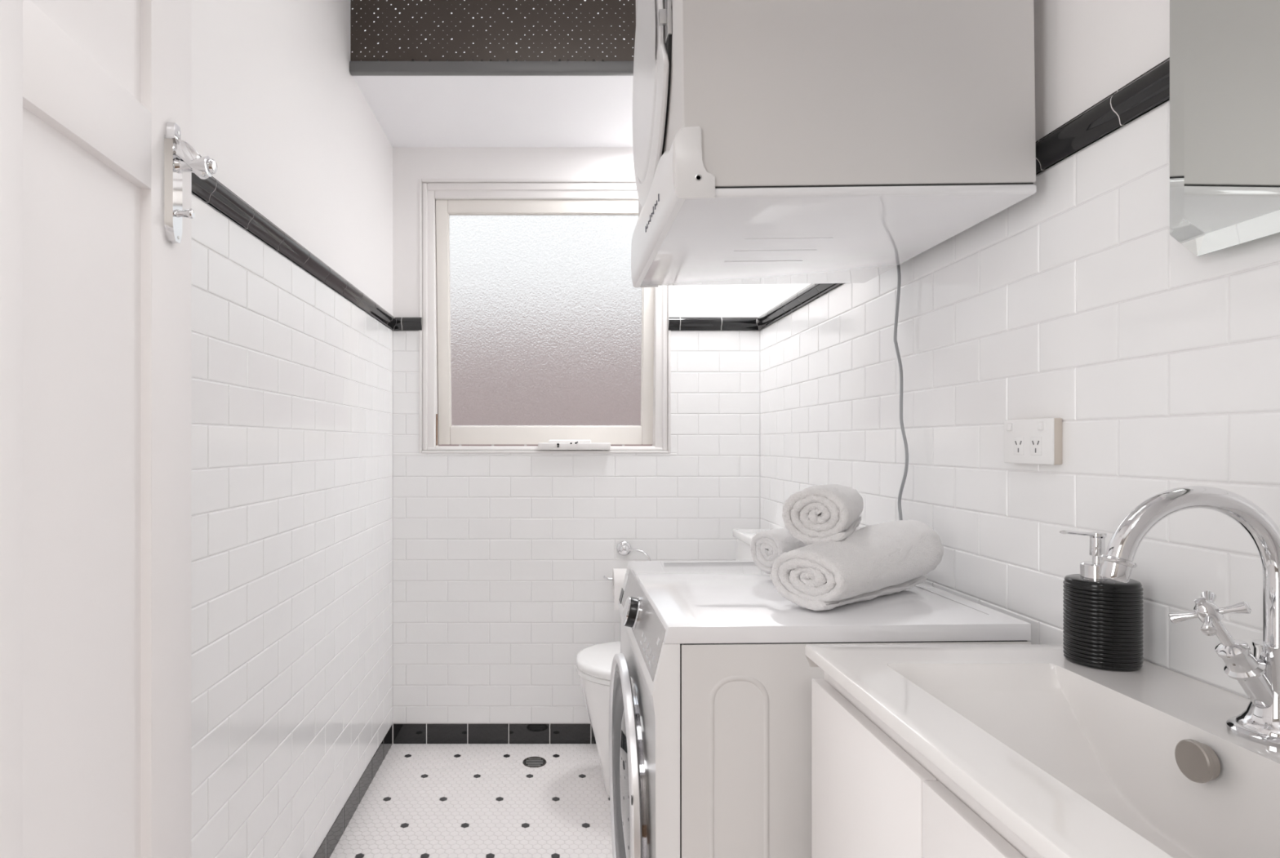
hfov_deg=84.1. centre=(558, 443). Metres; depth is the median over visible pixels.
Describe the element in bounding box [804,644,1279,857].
basin
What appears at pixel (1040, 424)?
rocker switch
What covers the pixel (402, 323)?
trim
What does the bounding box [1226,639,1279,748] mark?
base
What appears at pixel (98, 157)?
door
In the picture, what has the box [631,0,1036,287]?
dryer
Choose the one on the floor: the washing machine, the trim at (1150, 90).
the washing machine
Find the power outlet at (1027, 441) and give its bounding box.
[1004,417,1062,465]
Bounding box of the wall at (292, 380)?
[191,0,392,857]
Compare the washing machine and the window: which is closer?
the washing machine
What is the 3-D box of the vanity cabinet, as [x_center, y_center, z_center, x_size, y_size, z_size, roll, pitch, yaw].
[0.555,0.717,0.672,0.403,0.818,0.622,0,0,0]
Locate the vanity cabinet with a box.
[811,671,1042,857]
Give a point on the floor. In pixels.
(423, 800)
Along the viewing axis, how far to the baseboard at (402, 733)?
2.65 m
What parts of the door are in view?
handle, lever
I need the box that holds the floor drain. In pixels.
[522,756,546,767]
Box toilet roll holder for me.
[603,541,651,580]
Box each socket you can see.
[1013,436,1023,454]
[1030,436,1041,455]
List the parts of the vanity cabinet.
cabinet door, cabinet door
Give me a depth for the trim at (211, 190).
1.53 m
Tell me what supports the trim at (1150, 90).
attached to the wall at (1076, 302)
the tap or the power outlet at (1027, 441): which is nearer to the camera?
the tap
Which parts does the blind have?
rail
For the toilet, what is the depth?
2.22 m
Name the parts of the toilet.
seat, lid, cistern lid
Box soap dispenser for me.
[1059,529,1143,671]
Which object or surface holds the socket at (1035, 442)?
attached to the power outlet at (1027, 441)
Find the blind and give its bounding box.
[349,0,635,75]
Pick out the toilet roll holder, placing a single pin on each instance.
(624, 548)
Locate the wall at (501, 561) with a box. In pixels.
[392,146,759,723]
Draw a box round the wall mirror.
[1169,0,1279,256]
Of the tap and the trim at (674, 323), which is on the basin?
the tap
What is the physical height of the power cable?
0.930 m
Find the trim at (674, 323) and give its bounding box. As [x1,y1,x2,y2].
[667,317,759,330]
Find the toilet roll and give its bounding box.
[612,568,626,609]
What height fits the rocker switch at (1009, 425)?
0.012 m
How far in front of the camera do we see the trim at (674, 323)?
2.63 m
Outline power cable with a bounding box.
[893,264,908,519]
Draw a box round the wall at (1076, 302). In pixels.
[760,0,1279,698]
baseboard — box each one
[312,724,392,857]
[392,723,595,743]
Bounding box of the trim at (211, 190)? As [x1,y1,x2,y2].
[191,172,396,330]
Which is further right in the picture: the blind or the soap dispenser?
the soap dispenser
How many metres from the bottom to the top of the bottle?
0.108 m
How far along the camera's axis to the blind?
2.10 m
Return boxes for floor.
[329,743,613,857]
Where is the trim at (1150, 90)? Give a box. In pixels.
[756,57,1169,330]
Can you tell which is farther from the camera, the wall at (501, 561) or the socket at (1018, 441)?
the wall at (501, 561)
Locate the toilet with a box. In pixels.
[575,528,772,796]
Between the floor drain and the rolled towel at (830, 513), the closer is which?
the rolled towel at (830, 513)
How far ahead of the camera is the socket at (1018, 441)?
1.13 m
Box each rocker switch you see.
[1006,422,1012,431]
[1037,422,1044,430]
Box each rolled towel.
[751,525,862,573]
[771,519,943,609]
[781,484,862,544]
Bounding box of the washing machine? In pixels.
[608,560,1031,857]
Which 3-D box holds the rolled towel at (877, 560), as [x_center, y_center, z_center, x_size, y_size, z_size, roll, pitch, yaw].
[0.538,0.208,1.249,0.350,0.128,0.148,0,0,-37]
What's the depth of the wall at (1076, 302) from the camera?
1.04 m
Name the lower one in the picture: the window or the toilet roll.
the toilet roll
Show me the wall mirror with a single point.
(1224, 55)
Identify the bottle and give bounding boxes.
[1062,573,1143,671]
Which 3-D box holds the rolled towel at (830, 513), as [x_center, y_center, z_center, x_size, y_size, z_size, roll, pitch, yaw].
[0.512,0.126,1.334,0.115,0.106,0.295,0,0,30]
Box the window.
[418,178,671,453]
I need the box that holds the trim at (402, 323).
[393,317,422,330]
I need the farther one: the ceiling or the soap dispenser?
the ceiling
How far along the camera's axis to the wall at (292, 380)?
1.59 m
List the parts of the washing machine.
washer door, door glass, control panel, panel, panel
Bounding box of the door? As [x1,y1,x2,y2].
[0,0,217,857]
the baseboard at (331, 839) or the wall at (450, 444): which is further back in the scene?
the wall at (450, 444)
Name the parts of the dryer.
dryer door, panel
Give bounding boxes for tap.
[1098,485,1279,748]
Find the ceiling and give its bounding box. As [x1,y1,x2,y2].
[353,59,633,146]
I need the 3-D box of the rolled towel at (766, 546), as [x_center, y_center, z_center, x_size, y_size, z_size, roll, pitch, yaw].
[0.543,0.222,1.507,0.263,0.095,0.097,0,0,-26]

